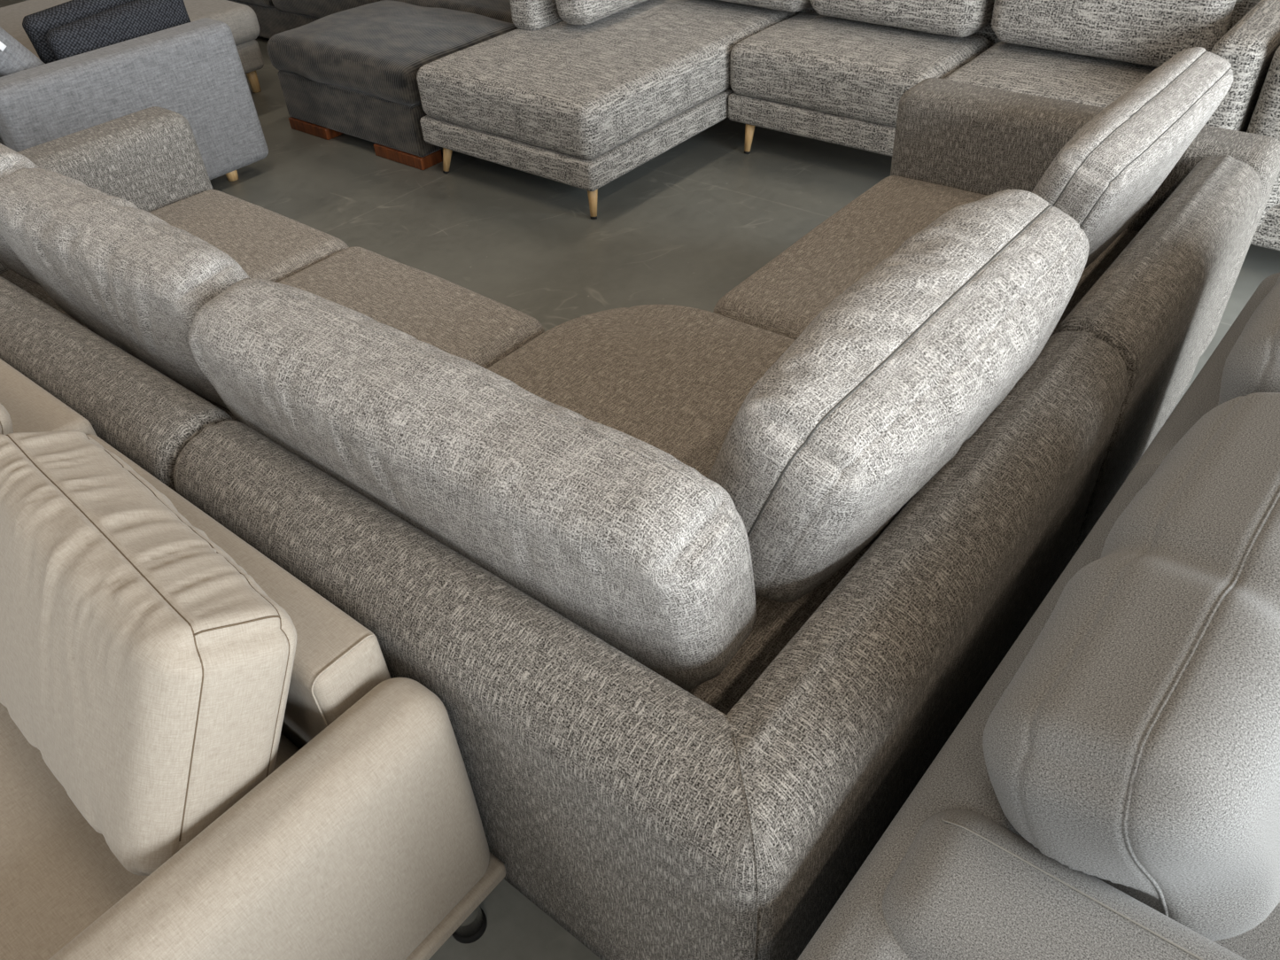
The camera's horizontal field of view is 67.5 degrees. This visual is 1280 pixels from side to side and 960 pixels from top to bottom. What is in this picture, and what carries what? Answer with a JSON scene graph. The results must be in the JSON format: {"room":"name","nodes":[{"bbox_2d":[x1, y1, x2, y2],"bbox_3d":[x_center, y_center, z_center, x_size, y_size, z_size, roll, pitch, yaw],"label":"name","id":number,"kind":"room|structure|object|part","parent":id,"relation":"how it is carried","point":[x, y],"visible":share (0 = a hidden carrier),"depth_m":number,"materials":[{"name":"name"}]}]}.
{"room":"store","nodes":[
{"label":"store","id":0,"kind":"room"},
{"bbox_2d":[0,0,1279,959],"bbox_3d":[-0.762,-0.327,3.049,15.999,0.099,13.999,26,49,30],"label":"floor","id":1,"kind":"structure","parent":0,"point":[687,225],"depth_m":3.75,"materials":[{"name":"paint"}]},
{"bbox_2d":[0,0,268,181],"bbox_3d":[-2.622,-1.982,4.582,2.322,0.625,1.637,26,49,30],"label":"sofa","id":2,"kind":"object","parent":1,"relation":"on","point":[197,69],"visible":0.52,"depth_m":3.80,"materials":[{"name":"grey fabric"}]},
{"bbox_2d":[0,26,45,77],"bbox_3d":[-2.504,-1.655,3.649,0.448,0.359,0.282,26,49,30],"label":"cushion","id":3,"kind":"object","parent":2,"relation":"on","point":[14,57],"visible":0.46,"depth_m":3.58,"materials":[{"name":"white fabric"}]},
{"bbox_2d":[22,0,135,63],"bbox_3d":[-2.202,-1.850,3.941,0.126,0.303,0.589,26,49,30],"label":"cushion","id":4,"kind":"object","parent":2,"relation":"on","point":[37,25],"visible":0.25,"depth_m":3.77,"materials":[{"name":"fabric"}]},
{"bbox_2d":[46,0,190,60],"bbox_3d":[-2.073,-1.778,3.875,0.125,0.274,0.586,26,49,30],"label":"cushion","id":5,"kind":"object","parent":2,"relation":"on","point":[135,19],"visible":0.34,"depth_m":3.78,"materials":[{"name":"fabric"}]},
{"bbox_2d":[0,0,259,60],"bbox_3d":[-2.884,-2.227,4.829,1.324,0.186,1.405,26,49,30],"label":"cushion","id":6,"kind":"object","parent":2,"relation":"on","point":[243,22],"depth_m":4.84,"materials":[{"name":"grey fabric"}]},
{"bbox_3d":[-1.798,-1.351,4.210,0.055,0.060,0.055,26,49,30],"label":"leg","id":7,"kind":"part","parent":2,"relation":"part of","materials":[{"name":"brown wood"}]},
{"bbox_3d":[-2.060,-2.134,5.099,0.055,0.125,0.055,26,49,30],"label":"leg","id":8,"kind":"part","parent":2,"relation":"part of","materials":[{"name":"brown wood"}]},
{"bbox_2d":[0,358,506,959],"bbox_3d":[-1.264,0.408,1.645,1.884,0.660,0.988,26,49,30],"label":"sofa","id":9,"kind":"object","parent":1,"relation":"on","point":[365,839],"visible":0.56,"depth_m":1.27,"materials":[{"name":"fabric"}]},
{"bbox_2d":[0,403,13,434],"bbox_3d":[-1.354,-0.067,1.714,0.668,0.382,0.310,26,49,30],"label":"cushion","id":10,"kind":"object","parent":9,"relation":"on","point":[5,421],"visible":0.09,"depth_m":1.56,"materials":[{"name":"beige fabric"}]},
{"bbox_3d":[-1.371,-0.041,2.102,0.920,0.560,0.123,26,49,30],"label":"backrest","id":11,"kind":"part","parent":9,"relation":"part of","materials":[{"name":"beige fabric"}]},
{"bbox_2d":[0,429,296,876],"bbox_3d":[-0.749,0.205,1.351,0.665,0.378,0.320,29,51,33],"label":"cushion","id":12,"kind":"object","parent":9,"relation":"on","point":[150,673],"visible":0.96,"depth_m":1.18,"materials":[{"name":"beige fabric"}]},
{"bbox_2d":[0,702,299,959],"bbox_3d":[-0.993,0.574,1.407,0.823,0.193,0.843,26,49,30],"label":"seat cushion","id":13,"kind":"object","parent":9,"relation":"on","point":[58,874],"depth_m":1.31,"materials":[{"name":"beige fabric"}]},
{"bbox_3d":[-0.695,0.294,1.666,0.813,0.545,0.115,26,49,30],"label":"backrest","id":14,"kind":"part","parent":9,"relation":"part of","materials":[{"name":"beige fabric"}]},
{"bbox_3d":[-0.587,0.702,1.175,0.136,0.459,0.986,26,49,30],"label":"armrest","id":15,"kind":"part","parent":9,"relation":"part of","materials":[{"name":"beige fabric"}]},
{"bbox_3d":[-0.298,0.717,1.608,0.054,0.110,0.054,26,49,30],"label":"leg","id":16,"kind":"part","parent":9,"relation":"part of","materials":[{"name":"black plastic"}]},
{"bbox_2d":[227,0,512,38],"bbox_3d":[-1.411,-2.908,5.407,3.085,0.770,0.933,26,49,30],"label":"sofa","id":17,"kind":"object","parent":1,"relation":"on","point":[274,17],"visible":0.15,"depth_m":5.30,"materials":[{"name":"grey fabric"}]},
{"bbox_2d":[234,0,275,7],"bbox_3d":[-2.322,-3.166,5.923,0.952,0.234,0.657,26,49,30],"label":"seat cushion","id":18,"kind":"object","parent":17,"relation":"on","point":[252,3],"depth_m":5.64,"materials":[{"name":"grey fabric"}]},
{"bbox_2d":[271,0,380,18],"bbox_3d":[-1.563,-2.799,5.432,0.998,0.236,0.656,26,49,30],"label":"seat cushion","id":19,"kind":"object","parent":17,"relation":"on","point":[285,9],"depth_m":5.33,"materials":[{"name":"grey fabric"}]},
{"bbox_2d":[380,0,512,23],"bbox_3d":[-0.733,-2.399,4.896,1.133,0.235,0.656,26,49,30],"label":"seat cushion","id":20,"kind":"object","parent":17,"relation":"on","point":[500,10],"depth_m":4.61,"materials":[{"name":"grey fabric"}]},
{"bbox_2d":[266,0,518,170],"bbox_3d":[-1.111,-1.906,4.497,1.042,0.457,0.783,26,49,30],"label":"ottoman","id":21,"kind":"object","parent":1,"relation":"on","point":[352,72],"visible":0.74,"depth_m":4.25,"materials":[{"name":"grey fabric"}]},
{"bbox_2d":[266,0,518,105],"bbox_3d":[-1.119,-2.002,4.415,1.034,0.204,0.775,26,49,30],"label":"cushion","id":22,"kind":"object","parent":21,"relation":"on","point":[373,53],"depth_m":4.24,"materials":[{"name":"grey fabric"}]},
{"bbox_2d":[0,77,1279,959],"bbox_3d":[-0.248,-0.520,2.644,2.936,0.664,2.387,26,49,30],"label":"sofa","id":23,"kind":"object","parent":1,"relation":"on","point":[726,817],"visible":0.67,"depth_m":1.55,"materials":[{"name":"grey fabric"}]},
{"bbox_2d":[0,143,38,283],"bbox_3d":[-1.625,-0.700,2.472,0.382,0.360,0.248,26,49,30],"label":"cushion","id":24,"kind":"object","parent":23,"relation":"on","point":[11,160],"visible":0.21,"depth_m":2.33,"materials":[{"name":"grey fabric"}]},
{"bbox_3d":[-1.754,-0.685,2.917,0.191,0.602,0.990,26,49,30],"label":"armrest","id":25,"kind":"part","parent":23,"relation":"part of","materials":[{"name":"grey fabric"}]},
{"bbox_3d":[-1.355,-0.138,2.267,1.489,0.632,0.165,26,49,30],"label":"backrest","id":26,"kind":"part","parent":23,"relation":"part of","materials":[{"name":"grey fabric"}]},
{"bbox_2d":[0,167,248,410],"bbox_3d":[-1.117,-0.435,2.111,0.953,0.377,0.247,26,49,30],"label":"cushion","id":27,"kind":"object","parent":23,"relation":"on","point":[139,282],"visible":0.76,"depth_m":1.93,"materials":[{"name":"grey fabric"}]},
{"bbox_2d":[0,189,349,330],"bbox_3d":[-1.346,-0.550,2.741,0.724,0.205,0.818,26,49,30],"label":"seat cushion","id":28,"kind":"object","parent":23,"relation":"on","point":[269,245],"depth_m":2.76,"materials":[{"name":"fabric"}]},
{"bbox_2d":[136,246,544,420],"bbox_3d":[-0.763,-0.269,2.363,0.771,0.205,0.820,26,49,30],"label":"seat cushion","id":29,"kind":"object","parent":23,"relation":"on","point":[458,321],"depth_m":2.40,"materials":[{"name":"fabric"}]},
{"bbox_2d":[188,277,756,690],"bbox_3d":[-0.321,-0.033,1.571,1.135,0.379,0.282,26,49,30],"label":"cushion","id":30,"kind":"object","parent":23,"relation":"on","point":[625,540],"visible":0.89,"depth_m":1.35,"materials":[{"name":"grey fabric"}]},
{"bbox_3d":[0.053,0.090,1.883,1.245,0.632,1.245,26,49,30],"label":"corner backrest","id":31,"kind":"part","parent":23,"relation":"part of","materials":[{"name":"grey fabric"}]},
{"bbox_2d":[487,304,875,714],"bbox_3d":[0.041,0.009,1.969,1.078,0.208,1.077,26,49,30],"label":"seat cushion","id":32,"kind":"object","parent":23,"relation":"on","point":[673,379],"depth_m":2.08,"materials":[{"name":"grey fabric"}]},
{"bbox_2d":[707,189,1089,602],"bbox_3d":[0.455,-0.179,1.637,0.361,0.410,0.957,26,49,30],"label":"cushion","id":33,"kind":"object","parent":23,"relation":"on","point":[887,384],"visible":0.95,"depth_m":1.38,"materials":[{"name":"grey fabric"}]},
{"bbox_2d":[713,175,1138,340],"bbox_3d":[0.776,-0.481,2.483,0.818,0.204,0.945,26,49,30],"label":"seat cushion","id":34,"kind":"object","parent":23,"relation":"on","point":[783,297],"depth_m":2.48,"materials":[{"name":"fabric"}]},
{"bbox_3d":[1.195,-0.762,2.761,0.990,0.602,0.191,26,49,30],"label":"armrest","id":35,"kind":"part","parent":23,"relation":"part of","materials":[{"name":"grey fabric"}]},
{"bbox_2d":[1031,46,1233,268],"bbox_3d":[1.109,-0.722,2.241,0.276,0.394,0.849,26,49,30],"label":"cushion","id":36,"kind":"object","parent":23,"relation":"on","point":[1103,177],"visible":0.8,"depth_m":2.00,"materials":[{"name":"grey fabric"}]},
{"bbox_3d":[1.161,-0.293,2.239,0.165,0.632,0.940,26,49,30],"label":"backrest","id":37,"kind":"part","parent":23,"relation":"part of","materials":[{"name":"grey fabric"}]},
{"bbox_2d":[416,0,1279,219],"bbox_3d":[0.690,-1.572,3.647,2.875,0.863,1.655,26,49,30],"label":"sofa","id":38,"kind":"object","parent":1,"relation":"on","point":[585,106],"visible":0.69,"depth_m":3.74,"materials":[{"name":"grey fabric"}]},
{"bbox_3d":[-0.822,-1.395,4.115,0.067,0.136,0.045,-22,44,-20],"label":"leg","id":39,"kind":"part","parent":38,"relation":"part of","materials":[{"name":"brown wood"}]},
{"bbox_3d":[-0.187,-2.396,4.344,0.160,0.420,1.080,26,49,30],"label":"armrest","id":40,"kind":"part","parent":38,"relation":"part of","materials":[{"name":"grey fabric"}]},
{"bbox_3d":[-0.179,-1.091,3.706,0.045,0.136,0.067,-8,41,-5],"label":"leg","id":41,"kind":"part","parent":38,"relation":"part of","materials":[{"name":"brown wood"}]},
{"bbox_2d":[555,0,647,25],"bbox_3d":[-0.131,-2.248,4.125,0.245,0.407,0.666,26,49,30],"label":"cushion","id":42,"kind":"object","parent":38,"relation":"on","point":[582,12],"visible":1,"depth_m":4.03,"materials":[{"name":"grey fabric"}]},
{"bbox_2d":[416,0,796,159],"bbox_3d":[-0.106,-1.816,4.128,0.961,0.231,1.463,26,49,30],"label":"seat cushion","id":43,"kind":"object","parent":38,"relation":"on","point":[606,88],"depth_m":3.80,"materials":[{"name":"grey fabric"}]},
{"bbox_3d":[0.471,-1.481,4.108,0.045,0.134,0.062,26,49,30],"label":"leg","id":44,"kind":"part","parent":38,"relation":"part of","materials":[{"name":"brown wood"}]},
{"bbox_2d":[719,0,811,12],"bbox_3d":[0.468,-2.284,4.107,0.685,0.425,0.274,26,49,30],"label":"cushion","id":45,"kind":"object","parent":38,"relation":"on","point":[786,5],"visible":0.88,"depth_m":4.05,"materials":[{"name":"grey fabric"}]},
{"bbox_2d":[730,11,991,126],"bbox_3d":[0.889,-1.695,3.907,0.894,0.228,0.606,26,49,30],"label":"seat cushion","id":46,"kind":"object","parent":38,"relation":"on","point":[813,65],"depth_m":3.76,"materials":[{"name":"grey fabric"}]},
{"bbox_2d":[809,0,993,37],"bbox_3d":[1.028,-2.015,3.745,0.750,0.425,0.274,26,49,30],"label":"cushion","id":47,"kind":"object","parent":38,"relation":"on","point":[951,18],"visible":1,"depth_m":3.69,"materials":[{"name":"grey fabric"}]},
{"bbox_3d":[1.155,-2.001,4.031,2.860,0.560,0.180,26,49,30],"label":"backrest","id":48,"kind":"part","parent":38,"relation":"part of","materials":[{"name":"grey fabric"}]},
{"bbox_2d":[943,40,1156,108],"bbox_3d":[1.572,-1.368,3.465,0.853,0.228,0.604,26,49,30],"label":"seat cushion","id":49,"kind":"object","parent":38,"relation":"on","point":[1071,77],"depth_m":3.39,"materials":[{"name":"grey fabric"}]},
{"bbox_2d":[991,0,1236,67],"bbox_3d":[1.650,-1.715,3.343,0.786,0.425,0.274,26,49,30],"label":"cushion","id":50,"kind":"object","parent":38,"relation":"on","point":[1150,33],"visible":0.8,"depth_m":3.29,"materials":[{"name":"grey fabric"}]},
{"bbox_3d":[2.020,-1.282,3.218,0.145,0.570,0.790,26,49,30],"label":"armrest","id":51,"kind":"part","parent":38,"relation":"part of","materials":[{"name":"grey fabric"}]},
{"bbox_2d":[797,272,1279,959],"bbox_3d":[1.116,0.446,1.421,0.998,0.636,1.892,27,49,31],"label":"sofa","id":52,"kind":"object","parent":1,"relation":"on","point":[950,878],"visible":0.41,"depth_m":1.03,"materials":[{"name":"leather"}]},
{"bbox_3d":[0.688,0.764,0.992,0.960,0.515,0.206,24,48,29],"label":"armrest","id":53,"kind":"part","parent":52,"relation":"part of","materials":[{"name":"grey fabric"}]},
{"bbox_2d":[982,392,1279,941],"bbox_3d":[0.732,0.211,1.212,0.359,0.382,0.820,26,49,30],"label":"cushion","id":54,"kind":"object","parent":52,"relation":"on","point":[1135,744],"visible":0.96,"depth_m":0.99,"materials":[{"name":"grey leather"}]},
{"bbox_2d":[1213,902,1279,959],"bbox_3d":[1.010,0.567,1.235,0.841,0.187,0.782,27,49,31],"label":"seat cushion","id":55,"kind":"object","parent":52,"relation":"on","point":[1262,942],"depth_m":1.14,"materials":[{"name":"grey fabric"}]},
{"bbox_2d":[1217,275,1279,405],"bbox_3d":[1.260,-0.231,1.678,0.327,0.386,0.804,26,49,30],"label":"cushion","id":56,"kind":"object","parent":52,"relation":"on","point":[1252,364],"visible":0.35,"depth_m":1.46,"materials":[{"name":"grey leather"}]},
{"bbox_2d":[1246,46,1279,250],"bbox_3d":[2.491,-1.038,2.947,1.005,0.760,0.810,26,49,30],"label":"sofa","id":57,"kind":"object","parent":1,"relation":"on","point":[1265,120],"visible":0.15,"depth_m":2.89,"materials":[{"name":"grey fabric"}]}
]}

